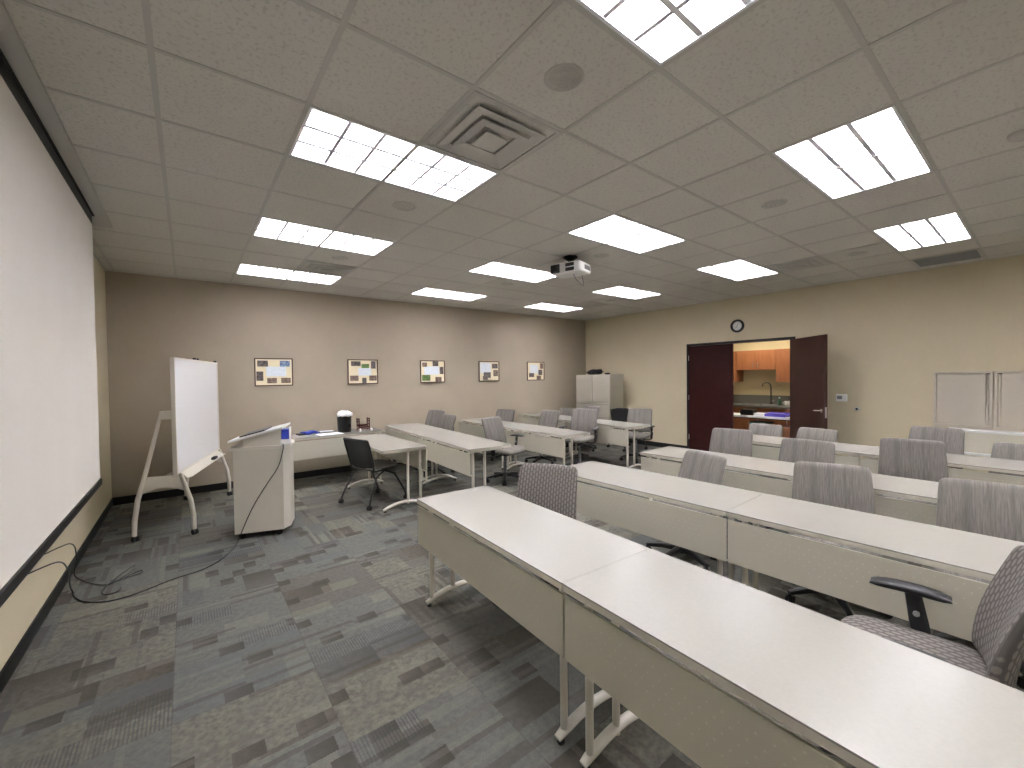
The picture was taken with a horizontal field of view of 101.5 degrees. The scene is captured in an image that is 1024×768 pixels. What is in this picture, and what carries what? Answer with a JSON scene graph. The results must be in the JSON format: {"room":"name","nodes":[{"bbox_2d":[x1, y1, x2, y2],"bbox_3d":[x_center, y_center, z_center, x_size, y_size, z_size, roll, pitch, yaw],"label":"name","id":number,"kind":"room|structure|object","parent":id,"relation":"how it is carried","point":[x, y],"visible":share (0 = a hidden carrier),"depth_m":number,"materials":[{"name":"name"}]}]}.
{"room":"training classroom","nodes":[
{"label":"training classroom","id":0,"kind":"room"},
{"bbox_2d":[0,256,111,670],"bbox_3d":[-2.211,-0.007,1.461,0.120,3.178,9.843,-2,1,-38],"label":"wall","id":1,"kind":"structure","parent":0,"point":[20,609],"depth_m":3.51,"materials":[{"name":"beige paint"}]},
{"bbox_2d":[0,498,112,694],"bbox_3d":[-2.140,1.530,1.529,0.008,0.100,9.603,-2,1,-38],"label":"baseboard","id":2,"kind":"structure","parent":1,"relation":"attached to","point":[10,666],"depth_m":2.75,"materials":[{"name":"black plastic"}]},
{"bbox_2d":[105,271,585,497],"bbox_3d":[-1.643,-0.138,8.056,8.870,3.178,0.120,-2,1,-38],"label":"wall","id":3,"kind":"structure","parent":0,"point":[151,320],"depth_m":6.70,"materials":[{"name":"beige paint"}]},
{"bbox_2d":[254,358,292,385],"bbox_3d":[-3.648,-0.182,6.409,0.520,0.425,0.020,-2,1,-38],"label":"framed collage","id":4,"kind":"object","parent":3,"relation":"attached to","point":[267,371],"visible":1,"depth_m":6.40,"materials":[{"name":"brown paper"}]},
{"bbox_2d":[266,367,285,375],"bbox_3d":[-3.624,-0.193,6.427,0.270,0.150,0.001,-2,1,-38],"label":"print","id":5,"kind":"object","parent":4,"relation":"attached to","point":[270,371],"depth_m":6.42},
{"bbox_2d":[113,437,560,505],"bbox_3d":[-1.583,1.401,8.034,8.854,0.100,0.008,-2,1,-38],"label":"baseboard","id":6,"kind":"structure","parent":3,"relation":"attached to","point":[218,486],"depth_m":5.87,"materials":[{"name":"black plastic"}]},
{"bbox_2d":[107,270,584,320],"bbox_3d":[-1.618,-1.527,7.974,8.826,0.006,0.022,-2,1,-38],"label":"trim","id":7,"kind":"structure","parent":3,"relation":"attached to","point":[107,270],"depth_m":6.68,"materials":[{"name":"grey paint"}]},
{"bbox_2d":[347,359,377,383],"bbox_3d":[-2.579,-0.212,7.239,0.520,0.425,0.020,-2,1,-38],"label":"framed collage","id":8,"kind":"object","parent":3,"relation":"attached to","point":[359,371],"visible":1,"depth_m":7.23,"materials":[{"name":"brown paper"}]},
{"bbox_2d":[358,368,370,375],"bbox_3d":[-2.555,-0.212,7.256,0.220,0.130,0.001,-2,1,-38],"label":"print","id":9,"kind":"object","parent":8,"relation":"attached to","point":[361,371],"depth_m":7.25},
{"bbox_2d":[420,360,444,382],"bbox_3d":[-1.527,-0.241,8.055,0.520,0.425,0.020,-2,1,-38],"label":"framed collage","id":10,"kind":"object","parent":3,"relation":"attached to","point":[431,371],"visible":1,"depth_m":8.05,"materials":[{"name":"brown paper"}]},
{"bbox_2d":[424,366,438,374],"bbox_3d":[-1.543,-0.260,8.042,0.320,0.160,0.001,-2,1,-38],"label":"print","id":11,"kind":"object","parent":10,"relation":"attached to","point":[428,370],"depth_m":8.04},
{"bbox_2d":[478,361,498,381],"bbox_3d":[-0.485,-0.270,8.864,0.520,0.425,0.020,-2,1,-38],"label":"framed collage","id":12,"kind":"object","parent":3,"relation":"attached to","point":[488,370],"visible":1,"depth_m":8.86,"materials":[{"name":"brown"}]},
{"bbox_2d":[480,363,490,372],"bbox_3d":[-0.556,-0.338,8.807,0.260,0.220,0.001,-2,1,-38],"label":"print","id":13,"kind":"object","parent":12,"relation":"on","point":[484,367],"depth_m":8.80},
{"bbox_2d":[527,362,543,379],"bbox_3d":[0.549,-0.298,9.668,0.520,0.425,0.020,-2,1,-38],"label":"framed collage","id":14,"kind":"object","parent":3,"relation":"attached to","point":[535,370],"visible":1,"depth_m":9.66,"materials":[{"name":"brown paper"}]},
{"bbox_2d":[0,442,1023,767],"bbox_3d":[1.344,1.524,4.235,9.030,0.080,9.803,-2,1,-38],"label":"floor","id":15,"kind":"structure","parent":0,"point":[316,643],"depth_m":2.39,"materials":[{"name":"carpet"}]},
{"bbox_2d":[44,543,143,594],"bbox_3d":[-3.114,1.328,3.156,0.472,0.463,0.778,-2,1,-38],"label":"cable loop","id":16,"kind":"object","parent":15,"relation":"on","point":[123,577],"visible":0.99,"depth_m":3.26,"materials":[{"name":"black plastic"}]},
{"bbox_2d":[29,444,283,602],"bbox_3d":[-2.859,1.088,3.442,0.587,0.927,1.865,0,1,19],"label":"cable","id":17,"kind":"object","parent":15,"relation":"on","point":[63,563],"visible":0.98,"depth_m":3.13,"materials":[{"name":"black plastic"}]},
{"bbox_2d":[131,357,232,542],"bbox_3d":[-3.792,0.620,4.893,0.552,1.836,1.656,-1,1,-23],"label":"easel","id":18,"kind":"object","parent":15,"relation":"on","point":[194,413],"visible":1,"depth_m":4.52,"materials":[{"name":"beige"}]},
{"bbox_2d":[181,450,223,478],"bbox_3d":[-3.640,0.938,4.972,0.093,0.075,1.450,-1,1,-23],"label":"tray","id":19,"kind":"object","parent":18,"relation":"on","point":[195,467],"depth_m":4.79,"materials":[{"name":"beige plastic"}]},
{"bbox_2d":[227,422,294,538],"bbox_3d":[-2.580,0.982,4.370,0.530,1.100,0.470,-1,1,-19],"label":"lectern","id":20,"kind":"object","parent":15,"relation":"on","point":[256,459],"visible":0.89,"depth_m":4.18,"materials":[{"name":"beige"}]},
{"bbox_2d":[229,439,294,450],"bbox_3d":[-2.580,0.632,4.365,0.520,0.030,0.460,-1,1,-19],"label":"countertop","id":21,"kind":"structure","parent":20,"relation":"on","point":[239,447],"depth_m":4.17,"materials":[{"name":"beige laminate"}]},
{"bbox_2d":[280,426,290,443],"bbox_3d":[-2.335,0.529,4.317,0.086,0.170,0.110,-1,1,-19],"label":"tissue box","id":22,"kind":"object","parent":20,"relation":"on","point":[285,433],"visible":0.98,"depth_m":4.28,"materials":[{"name":"blue cardboard"}]},
{"bbox_2d":[291,427,384,475],"bbox_3d":[-2.792,1.127,6.487,1.499,0.737,0.560,-2,1,-39],"label":"desk","id":23,"kind":"object","parent":15,"relation":"on","point":[303,450],"visible":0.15,"depth_m":6.16,"materials":[{"name":"white laminate"}]},
{"bbox_2d":[337,410,352,431],"bbox_3d":[-2.652,0.582,6.618,0.238,0.344,0.243,-2,1,-38],"label":"waste bin","id":24,"kind":"object","parent":23,"relation":"on","point":[343,416],"visible":0.99,"depth_m":6.53,"materials":[{"name":"black plastic"}]},
{"bbox_2d":[338,438,406,510],"bbox_3d":[-1.780,1.079,5.367,0.611,0.848,0.636,0,1,33],"label":"chair","id":25,"kind":"object","parent":15,"relation":"on","point":[359,453],"visible":0.99,"depth_m":5.17,"materials":[{"name":"grey plastic"}]},
{"bbox_2d":[343,433,426,512],"bbox_3d":[-1.727,1.130,5.580,0.570,0.737,1.519,-2,1,-38],"label":"table","id":26,"kind":"object","parent":15,"relation":"on","point":[410,453],"visible":0.87,"depth_m":5.26,"materials":[{"name":"white laminate"}]},
{"bbox_2d":[385,423,453,480],"bbox_3d":[-1.560,1.102,6.947,0.600,0.737,1.549,-1,1,-34],"label":"table","id":27,"kind":"object","parent":15,"relation":"on","point":[415,429],"visible":0.42,"depth_m":6.73,"materials":[{"name":"white laminate"}]},
{"bbox_2d":[411,410,444,469],"bbox_3d":[-1.492,0.972,7.382,0.572,0.980,0.626,0,1,39],"label":"chair","id":28,"kind":"object","parent":15,"relation":"on","point":[433,418],"visible":0.22,"depth_m":7.57,"materials":[{"name":"grey fabric"}]},
{"bbox_2d":[423,414,456,476],"bbox_3d":[-1.224,0.994,6.812,0.626,0.950,0.572,-2,1,-38],"label":"chair","id":29,"kind":"object","parent":15,"relation":"on","point":[447,421],"visible":0.41,"depth_m":6.88,"materials":[{"name":"grey fabric"}]},
{"bbox_2d":[418,431,510,487],"bbox_3d":[-0.682,1.115,5.656,0.600,0.737,1.569,-1,1,-34],"label":"table","id":30,"kind":"object","parent":15,"relation":"on","point":[459,461],"visible":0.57,"depth_m":5.35,"materials":[{"name":"white laminate"}]},
{"bbox_2d":[458,418,523,468],"bbox_3d":[-0.388,1.071,7.778,0.545,0.737,1.479,-2,1,-37],"label":"table","id":31,"kind":"object","parent":15,"relation":"on","point":[475,430],"visible":0.49,"depth_m":7.76,"materials":[{"name":"white laminate"}]},
{"bbox_2d":[480,409,514,460],"bbox_3d":[-0.268,0.971,8.050,0.655,0.925,0.626,0,1,38],"label":"chair","id":32,"kind":"object","parent":15,"relation":"on","point":[504,414],"visible":0.23,"depth_m":8.19,"materials":[{"name":"grey fabric"}]},
{"bbox_2d":[481,416,525,485],"bbox_3d":[-0.116,0.989,6.300,0.626,0.950,0.655,0,1,36],"label":"chair","id":33,"kind":"object","parent":15,"relation":"on","point":[493,427],"visible":0.71,"depth_m":6.28,"materials":[{"name":"grey fabric"}]},
{"bbox_2d":[417,485,648,745],"bbox_3d":[0.007,1.165,2.475,0.570,0.737,1.489,-2,1,-36],"label":"table","id":34,"kind":"object","parent":15,"relation":"on","point":[558,548],"visible":0.8,"depth_m":2.15,"materials":[{"name":"white laminate"}]},
{"bbox_2d":[492,463,577,606],"bbox_3d":[0.197,1.068,2.910,0.572,0.910,0.626,0,1,26],"label":"chair","id":35,"kind":"object","parent":15,"relation":"on","point":[553,487],"visible":0.28,"depth_m":3.09,"materials":[{"name":"grey fabric"}]},
{"bbox_2d":[524,410,559,463],"bbox_3d":[0.534,0.966,7.591,0.626,0.930,0.655,-2,1,-42],"label":"chair","id":36,"kind":"object","parent":15,"relation":"on","point":[548,418],"visible":0.43,"depth_m":7.66,"materials":[{"name":"grey fabric"}]},
{"bbox_2d":[504,424,589,470],"bbox_3d":[0.505,1.082,6.591,0.545,0.737,1.489,-2,1,-37],"label":"table","id":37,"kind":"object","parent":15,"relation":"on","point":[551,446],"visible":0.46,"depth_m":6.30,"materials":[{"name":"white laminate"}]},
{"bbox_2d":[518,413,582,454],"bbox_3d":[0.810,1.037,8.802,0.575,0.737,1.559,-1,1,-33],"label":"table","id":38,"kind":"object","parent":15,"relation":"on","point":[526,420],"visible":0.3,"depth_m":8.85,"materials":[{"name":"white laminate"}]},
{"bbox_2d":[558,407,573,446],"bbox_3d":[1.064,0.972,9.438,0.626,0.835,0.655,-2,1,-35],"label":"chair","id":39,"kind":"object","parent":15,"relation":"on","point":[563,411],"visible":0.12,"depth_m":9.56,"materials":[{"name":"grey fabric"}]},
{"bbox_2d":[559,409,598,465],"bbox_3d":[1.141,0.935,7.036,0.655,0.997,0.626,0,1,30],"label":"chair","id":40,"kind":"object","parent":15,"relation":"on","point":[585,420],"visible":0.68,"depth_m":7.13,"materials":[{"name":"grey fabric"}]},
{"bbox_2d":[573,406,599,451],"bbox_3d":[1.518,0.940,8.850,0.626,0.910,0.655,-2,1,-38],"label":"chair","id":41,"kind":"object","parent":15,"relation":"on","point":[584,407],"visible":0.23,"depth_m":8.84,"materials":[{"name":"grey plastic"}]},
{"bbox_2d":[576,374,622,444],"bbox_3d":[2.073,0.572,9.950,0.506,1.590,1.030,-2,1,-38],"label":"storage cabinet","id":42,"kind":"object","parent":15,"relation":"on","point":[605,392],"visible":0.56,"depth_m":9.62,"materials":[{"name":"grey metal"}]},
{"bbox_2d":[564,419,649,467],"bbox_3d":[1.668,1.050,7.498,0.575,0.737,1.559,-1,1,-33],"label":"table","id":43,"kind":"object","parent":15,"relation":"on","point":[604,435],"visible":0.64,"depth_m":6.98,"materials":[{"name":"white laminate"}]},
{"bbox_2d":[607,408,647,451],"bbox_3d":[2.456,0.957,8.951,0.611,0.848,0.636,-1,1,-21],"label":"chair","id":44,"kind":"object","parent":15,"relation":"on","point":[617,414],"visible":0.48,"depth_m":9.16,"materials":[{"name":"black fabric"}]},
{"bbox_2d":[619,408,654,462],"bbox_3d":[2.296,0.938,7.715,0.655,0.935,0.626,0,1,34],"label":"chair","id":45,"kind":"object","parent":15,"relation":"on","point":[635,415],"visible":0.62,"depth_m":7.77,"materials":[{"name":"grey fabric"}]},
{"bbox_2d":[570,461,763,579],"bbox_3d":[1.054,1.135,3.343,0.590,0.737,1.539,-2,1,-39],"label":"table","id":46,"kind":"object","parent":15,"relation":"on","point":[706,534],"visible":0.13,"depth_m":2.99,"materials":[{"name":"white laminate"}]},
{"bbox_2d":[645,449,726,570],"bbox_3d":[1.453,1.050,3.522,0.626,0.890,0.572,-1,1,-19],"label":"chair","id":47,"kind":"object","parent":15,"relation":"on","point":[707,467],"visible":0.33,"depth_m":3.57,"materials":[{"name":"grey fabric"}]},
{"bbox_2d":[640,446,794,499],"bbox_3d":[2.091,1.107,4.141,0.580,0.737,1.499,-2,1,-38],"label":"table","id":48,"kind":"object","parent":15,"relation":"on","point":[781,469],"visible":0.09,"depth_m":3.82,"materials":[{"name":"white laminate"}]},
{"bbox_2d":[709,428,752,473],"bbox_3d":[2.516,1.004,4.865,0.572,0.905,0.626,0,1,43],"label":"chair","id":49,"kind":"object","parent":15,"relation":"on","point":[723,440],"visible":0.27,"depth_m":5.02,"materials":[{"name":"grey fabric"}]},
{"bbox_2d":[748,423,782,478],"bbox_3d":[3.479,1.005,5.878,0.626,0.840,0.572,-1,1,-34],"label":"chair","id":50,"kind":"object","parent":15,"relation":"on","point":[756,428],"visible":0.16,"depth_m":6.00,"materials":[{"name":"grey fabric"}]},
{"bbox_2d":[563,548,1023,767],"bbox_3d":[0.878,1.177,1.259,0.570,0.737,1.499,-2,1,-36],"label":"table","id":51,"kind":"object","parent":15,"relation":"on","point":[869,700],"visible":1,"depth_m":1.23,"materials":[{"name":"white laminate"}]},
{"bbox_2d":[765,438,834,528],"bbox_3d":[2.782,1.017,3.997,0.626,0.905,0.572,-2,1,-40],"label":"chair","id":52,"kind":"object","parent":15,"relation":"on","point":[793,450],"visible":0.24,"depth_m":4.16,"materials":[{"name":"grey fabric"}]},
{"bbox_2d":[752,434,875,465],"bbox_3d":[3.402,1.071,5.123,0.620,0.737,1.499,-2,1,-37],"label":"table","id":53,"kind":"object","parent":15,"relation":"on","point":[852,450],"visible":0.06,"depth_m":4.94,"materials":[{"name":"white laminate"}]},
{"bbox_2d":[796,427,837,454],"bbox_3d":[3.704,1.004,5.203,0.626,0.860,0.572,-1,1,-29],"label":"chair","id":54,"kind":"object","parent":15,"relation":"on","point":[820,434],"visible":0.16,"depth_m":5.33,"materials":[{"name":"grey fabric"}]},
{"bbox_2d":[785,461,892,618],"bbox_3d":[2.210,1.046,2.845,0.572,0.905,0.626,0,1,36],"label":"chair","id":55,"kind":"object","parent":15,"relation":"on","point":[850,487],"visible":0.29,"depth_m":2.99,"materials":[{"name":"grey fabric"}]},
{"bbox_2d":[727,493,1023,658],"bbox_3d":[2.018,1.145,2.167,0.590,0.737,1.499,-2,1,-39],"label":"table","id":56,"kind":"object","parent":15,"relation":"on","point":[845,574],"visible":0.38,"depth_m":2.13,"materials":[{"name":"white laminate"}]},
{"bbox_2d":[872,473,938,525],"bbox_3d":[3.021,1.117,2.963,0.580,0.737,1.499,-2,1,-38],"label":"table","id":57,"kind":"object","parent":15,"relation":"on","point":[923,490],"visible":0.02,"depth_m":2.94,"materials":[{"name":"white laminate"}]},
{"bbox_2d":[878,438,948,504],"bbox_3d":[3.651,0.997,3.766,0.572,0.930,0.626,0,1,41],"label":"chair","id":58,"kind":"object","parent":15,"relation":"on","point":[919,459],"visible":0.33,"depth_m":3.92,"materials":[{"name":"grey fabric"}]},
{"bbox_2d":[817,545,1023,756],"bbox_3d":[1.499,1.052,1.530,0.655,0.960,0.626,-2,2,-45],"label":"chair","id":59,"kind":"object","parent":15,"relation":"on","point":[997,635],"visible":0.46,"depth_m":1.51,"materials":[{"name":"grey fabric"}]},
{"bbox_2d":[908,426,964,468],"bbox_3d":[4.695,0.969,4.668,0.626,0.925,0.572,-1,1,-31],"label":"chair","id":60,"kind":"object","parent":15,"relation":"on","point":[953,439],"visible":0.22,"depth_m":4.74,"materials":[{"name":"grey fabric"}]},
{"bbox_2d":[860,446,1023,495],"bbox_3d":[4.301,1.082,3.921,0.620,0.737,1.499,-2,1,-37],"label":"table","id":61,"kind":"object","parent":15,"relation":"on","point":[953,460],"visible":0.23,"depth_m":3.76,"materials":[{"name":"white laminate"}]},
{"bbox_2d":[932,477,1023,688],"bbox_3d":[2.703,1.049,2.299,0.626,0.905,0.572,-2,2,-45],"label":"chair","id":62,"kind":"object","parent":15,"relation":"on","point":[993,509],"visible":0.28,"depth_m":2.48,"materials":[{"name":"grey fabric"}]},
{"bbox_2d":[949,427,1023,468],"bbox_3d":[6.270,0.999,4.914,0.270,0.815,1.600,-2,1,-38],"label":"table","id":63,"kind":"object","parent":15,"relation":"on","point":[977,442],"depth_m":5.21,"materials":[{"name":"beige laminate"}]},
{"bbox_2d":[964,452,990,456],"bbox_3d":[6.262,0.887,4.912,0.260,0.029,1.570,-2,1,-38],"label":"table","id":64,"kind":"object","parent":63,"relation":"attached to","point":[987,454],"depth_m":5.24,"materials":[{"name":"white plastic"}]},
{"bbox_2d":[949,427,1023,435],"bbox_3d":[6.273,0.604,4.912,0.250,0.025,1.600,-2,1,-38],"label":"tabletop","id":65,"kind":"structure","parent":63,"relation":"on","point":[965,429],"depth_m":5.19,"materials":[{"name":"white laminate"}]},
{"bbox_2d":[988,442,1023,476],"bbox_3d":[4.692,1.015,3.810,0.626,0.865,0.572,-1,1,-31],"label":"chair","id":66,"kind":"object","parent":15,"relation":"on","point":[1012,451],"visible":0.17,"depth_m":4.05,"materials":[{"name":"grey fabric"}]},
{"bbox_2d":[2,0,1023,319],"bbox_3d":[1.321,-1.505,4.190,8.870,0.018,9.602,-2,1,-38],"label":"ceiling","id":67,"kind":"structure","parent":0,"point":[282,46],"depth_m":2.33,"materials":[{"name":"tile"}]},
{"bbox_2d":[0,0,111,607],"bbox_3d":[-1.577,-0.267,0.999,0.250,2.254,6.860,-2,1,-38],"label":"projection screen","id":68,"kind":"object","parent":67,"relation":"hanging from","point":[50,206],"visible":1,"depth_m":2.13,"materials":[{"name":"white fabric"}]},
{"bbox_2d":[235,264,341,284],"bbox_3d":[-2.988,-1.533,5.632,1.193,0.138,0.584,-2,1,-38],"label":"ceiling light","id":69,"kind":"object","parent":67,"relation":"attached to","point":[244,269],"visible":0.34,"depth_m":5.66,"materials":[{"name":"white plastic"}]},
{"bbox_2d":[253,217,393,255],"bbox_3d":[-1.866,-1.520,4.187,1.193,0.138,0.584,-2,1,-38],"label":"ceiling light","id":70,"kind":"object","parent":67,"relation":"attached to","point":[266,227],"visible":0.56,"depth_m":4.20,"materials":[{"name":"white plastic"}]},
{"bbox_2d":[296,260,355,276],"bbox_3d":[-2.372,-1.457,5.339,0.586,0.037,0.586,-2,1,-38],"label":"ceiling vent","id":71,"kind":"object","parent":67,"relation":"in","point":[339,273],"visible":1,"depth_m":5.32,"materials":[{"name":"grey metal"}]},
{"bbox_2d":[289,107,497,201],"bbox_3d":[-0.744,-1.508,2.743,1.193,0.138,0.584,-2,1,-38],"label":"ceiling light","id":72,"kind":"object","parent":67,"relation":"attached to","point":[324,138],"visible":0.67,"depth_m":2.73,"materials":[{"name":"white plastic"}]},
{"bbox_2d":[411,288,486,300],"bbox_3d":[-1.062,-1.586,7.127,1.193,0.138,0.584,-2,1,-38],"label":"ceiling light","id":73,"kind":"object","parent":67,"relation":"attached to","point":[426,291],"visible":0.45,"depth_m":7.18,"materials":[{"name":"white plastic"}]},
{"bbox_2d":[422,90,560,171],"bbox_3d":[-0.129,-1.432,2.450,0.586,0.037,0.586,-2,1,-38],"label":"ceiling vent","id":74,"kind":"object","parent":67,"relation":"in","point":[488,141],"visible":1,"depth_m":2.42,"materials":[{"name":"grey metal"}]},
{"bbox_2d":[468,262,555,282],"bbox_3d":[0.060,-1.573,5.682,1.193,0.138,0.584,-2,1,-38],"label":"ceiling light","id":75,"kind":"object","parent":67,"relation":"attached to","point":[497,269],"visible":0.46,"depth_m":5.71,"materials":[{"name":"white plastic"}]},
{"bbox_2d":[11,0,1023,319],"bbox_3d":[1.321,-1.496,4.191,8.870,0.007,9.603,-2,1,-38],"label":"grid","id":76,"kind":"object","parent":67,"relation":"attached to","point":[343,23],"depth_m":2.54,"materials":[{"name":"grey paint"}]},
{"bbox_2d":[525,303,583,311],"bbox_3d":[0.864,-1.639,8.622,1.193,0.138,0.584,-2,1,-38],"label":"ceiling light","id":77,"kind":"object","parent":67,"relation":"attached to","point":[542,306],"visible":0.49,"depth_m":8.68,"materials":[{"name":"white plastic"}]},
{"bbox_2d":[544,63,584,91],"bbox_3d":[0.245,-1.445,1.968,0.192,0.015,0.192,-2,1,-38],"label":"ceiling speaker","id":78,"kind":"object","parent":67,"relation":"in","point":[579,68],"visible":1,"depth_m":1.96,"materials":[{"name":"grey paint"}]},
{"bbox_2d":[551,255,590,285],"bbox_3d":[0.688,-1.330,4.934,0.403,0.348,0.313,0,1,36],"label":"ceiling projector","id":79,"kind":"object","parent":67,"relation":"hanging from","point":[572,268],"visible":1,"depth_m":4.86,"materials":[{"name":"white plastic"}]},
{"bbox_2d":[567,215,686,253],"bbox_3d":[1.181,-1.561,4.238,1.193,0.138,0.584,-2,1,-38],"label":"ceiling light","id":80,"kind":"object","parent":67,"relation":"attached to","point":[613,227],"visible":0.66,"depth_m":4.26,"materials":[{"name":"white plastic"}]},
{"bbox_2d":[593,286,661,298],"bbox_3d":[1.985,-1.627,7.177,1.193,0.138,0.584,-2,1,-38],"label":"ceiling light","id":81,"kind":"object","parent":67,"relation":"attached to","point":[617,290],"visible":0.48,"depth_m":7.23,"materials":[{"name":"white plastic"}]},
{"bbox_2d":[575,0,758,65],"bbox_3d":[0.377,-1.496,1.299,1.193,0.138,0.584,-2,1,-38],"label":"ceiling light","id":82,"kind":"object","parent":67,"relation":"attached to","point":[661,30],"visible":1,"depth_m":1.71,"materials":[{"name":"white plastic"}]},
{"bbox_2d":[696,260,777,280],"bbox_3d":[3.107,-1.614,5.733,1.193,0.138,0.584,-2,1,-38],"label":"ceiling light","id":83,"kind":"object","parent":67,"relation":"attached to","point":[737,265],"visible":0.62,"depth_m":5.77,"materials":[{"name":"white plastic"}]},
{"bbox_2d":[764,256,832,272],"bbox_3d":[3.723,-1.538,5.440,0.586,0.037,0.586,-2,1,-38],"label":"ceiling vent","id":84,"kind":"object","parent":67,"relation":"in","point":[784,269],"visible":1,"depth_m":5.42,"materials":[{"name":"grey metal"}]},
{"bbox_2d":[772,105,932,199],"bbox_3d":[2.303,-1.549,2.793,1.193,0.138,0.584,-2,1,-38],"label":"ceiling light","id":85,"kind":"object","parent":67,"relation":"attached to","point":[884,130],"visible":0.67,"depth_m":2.77,"materials":[{"name":"white plastic"}]},
{"bbox_2d":[873,212,972,250],"bbox_3d":[4.229,-1.602,4.288,1.193,0.138,0.584,-2,1,-38],"label":"ceiling light","id":86,"kind":"object","parent":67,"relation":"attached to","point":[953,220],"visible":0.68,"depth_m":4.30,"materials":[{"name":"white plastic"}]},
{"bbox_2d":[909,249,984,267],"bbox_3d":[5.433,-1.564,5.224,0.596,0.006,0.596,-2,1,-38],"label":"ceiling vent","id":87,"kind":"object","parent":67,"relation":"in","point":[976,253],"visible":1,"depth_m":5.20,"materials":[{"name":"grey metal"}]},
{"bbox_2d":[1007,129,1023,141],"bbox_3d":[3.011,-1.467,2.475,0.104,0.042,0.104,-2,1,-38],"label":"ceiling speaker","id":88,"kind":"object","parent":67,"relation":"attached to","point":[1017,136],"visible":1,"depth_m":2.47,"materials":[{"name":"grey paint"}]},
{"bbox_2d":[733,340,789,395],"bbox_3d":[5.517,0.039,9.006,0.100,2.600,3.800,-2,1,-38],"label":"wall","id":89,"kind":"structure","parent":0,"point":[753,379],"depth_m":9.06,"materials":[{"name":"paint"}]},
{"bbox_2d":[733,351,743,381],"bbox_3d":[4.869,-0.388,9.436,0.375,0.665,0.519,-2,1,-38],"label":"upper cabinet","id":90,"kind":"object","parent":89,"relation":"attached to","point":[738,375],"visible":0.3,"depth_m":9.17,"materials":[{"name":"orange wood"}]},
{"bbox_2d":[737,349,775,369],"bbox_3d":[5.265,-0.508,8.921,0.375,0.415,0.774,-2,1,-38],"label":"upper cabinet","id":91,"kind":"object","parent":89,"relation":"attached to","point":[753,359],"visible":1,"depth_m":8.80,"materials":[{"name":"orange wood"}]},
{"bbox_2d":[776,348,789,381],"bbox_3d":[5.675,-0.377,8.398,0.375,0.670,0.553,-2,1,-38],"label":"upper cabinet","id":92,"kind":"object","parent":89,"relation":"attached to","point":[782,355],"visible":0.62,"depth_m":8.42,"materials":[{"name":"orange wood"}]},
{"bbox_2d":[585,255,1023,472],"bbox_3d":[4.889,-0.203,6.973,0.120,3.178,9.843,-2,1,-38],"label":"wall","id":93,"kind":"structure","parent":0,"point":[888,335],"depth_m":6.31,"materials":[{"name":"beige paint"}]},
{"bbox_2d":[628,439,686,447],"bbox_3d":[4.858,1.337,6.962,0.008,0.100,9.603,-2,1,-38],"label":"baseboard","id":94,"kind":"structure","parent":93,"relation":"attached to","point":[650,443],"depth_m":9.14,"materials":[{"name":"black plastic"}]},
{"bbox_2d":[730,319,743,332],"bbox_3d":[4.167,-1.075,7.739,0.040,0.244,0.244,-2,1,-38],"label":"wall clock","id":95,"kind":"object","parent":93,"relation":"attached to","point":[735,326],"visible":1,"depth_m":7.74,"materials":[{"name":"black plastic"}]},
{"bbox_2d":[686,336,795,448],"bbox_3d":[4.228,0.286,7.839,0.142,2.185,1.935,-2,1,-38],"label":"door frame","id":96,"kind":"structure","parent":93,"relation":"in","point":[794,337],"depth_m":8.16,"materials":[{"name":"brown wood"}]},
{"bbox_2d":[688,344,733,450],"bbox_3d":[3.890,0.303,8.211,0.059,2.125,0.873,-2,1,-38],"label":"door","id":97,"kind":"structure","parent":96,"relation":"attached to","point":[711,378],"depth_m":8.21,"materials":[{"name":"red wood"}]},
{"bbox_2d":[790,334,829,437],"bbox_3d":[4.675,0.323,6.614,0.182,2.125,0.898,-1,1,5],"label":"door","id":98,"kind":"structure","parent":96,"relation":"attached to","point":[808,355],"depth_m":6.53,"materials":[{"name":"brown wood"}]},
{"bbox_2d":[585,254,1023,320],"bbox_3d":[4.814,-1.592,6.903,0.022,0.006,9.603,-2,1,-38],"label":"trim","id":99,"kind":"structure","parent":93,"relation":"attached to","point":[1022,254],"depth_m":6.43,"materials":[{"name":"grey paint"}]},
{"bbox_2d":[933,371,992,429],"bbox_3d":[5.927,0.207,5.505,0.056,0.745,0.535,-2,1,-38],"label":"board","id":100,"kind":"object","parent":93,"relation":"attached to","point":[960,398],"visible":1,"depth_m":5.49,"materials":[{"name":"beige paint"}]},
{"bbox_2d":[994,371,1023,431],"bbox_3d":[6.261,0.211,5.074,0.056,0.745,0.535,-2,1,-38],"label":"board","id":101,"kind":"object","parent":93,"relation":"attached to","point":[1012,384],"visible":1,"depth_m":5.18,"materials":[{"name":"beige paint"}]},
{"bbox_3d":[4.869,1.397,8.513,1.787,0.080,3.800,-2,1,-38],"label":"floor","id":102,"kind":"structure","parent":0,"visible":0},
{"bbox_2d":[734,407,789,429],"bbox_3d":[5.241,0.913,8.799,0.626,0.869,3.200,-2,1,-38],"label":"base cabinet","id":103,"kind":"object","parent":102,"relation":"on","point":[739,423],"visible":0.11,"depth_m":8.66,"materials":[{"name":"orange wood"}]},
{"bbox_2d":[734,394,789,408],"bbox_3d":[5.233,0.362,8.787,0.629,0.230,3.200,-2,1,-38],"label":"countertop","id":104,"kind":"structure","parent":103,"relation":"on","point":[760,399],"depth_m":8.95,"materials":[{"name":"grey stone"}]},
{"bbox_2d":[734,413,789,420],"bbox_3d":[4.724,0.982,8.030,0.450,0.772,1.500,-2,1,-38],"label":"table","id":105,"kind":"object","parent":102,"relation":"on","point":[737,415],"visible":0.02,"depth_m":7.82,"materials":[{"name":"white plastic"}]},
{"bbox_2d":[764,412,789,417],"bbox_3d":[4.898,0.565,7.718,0.240,0.070,0.340,-2,1,-38],"label":"tray","id":106,"kind":"object","parent":105,"relation":"on","point":[771,414],"visible":0.97,"depth_m":7.66,"materials":[{"name":"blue plastic"}]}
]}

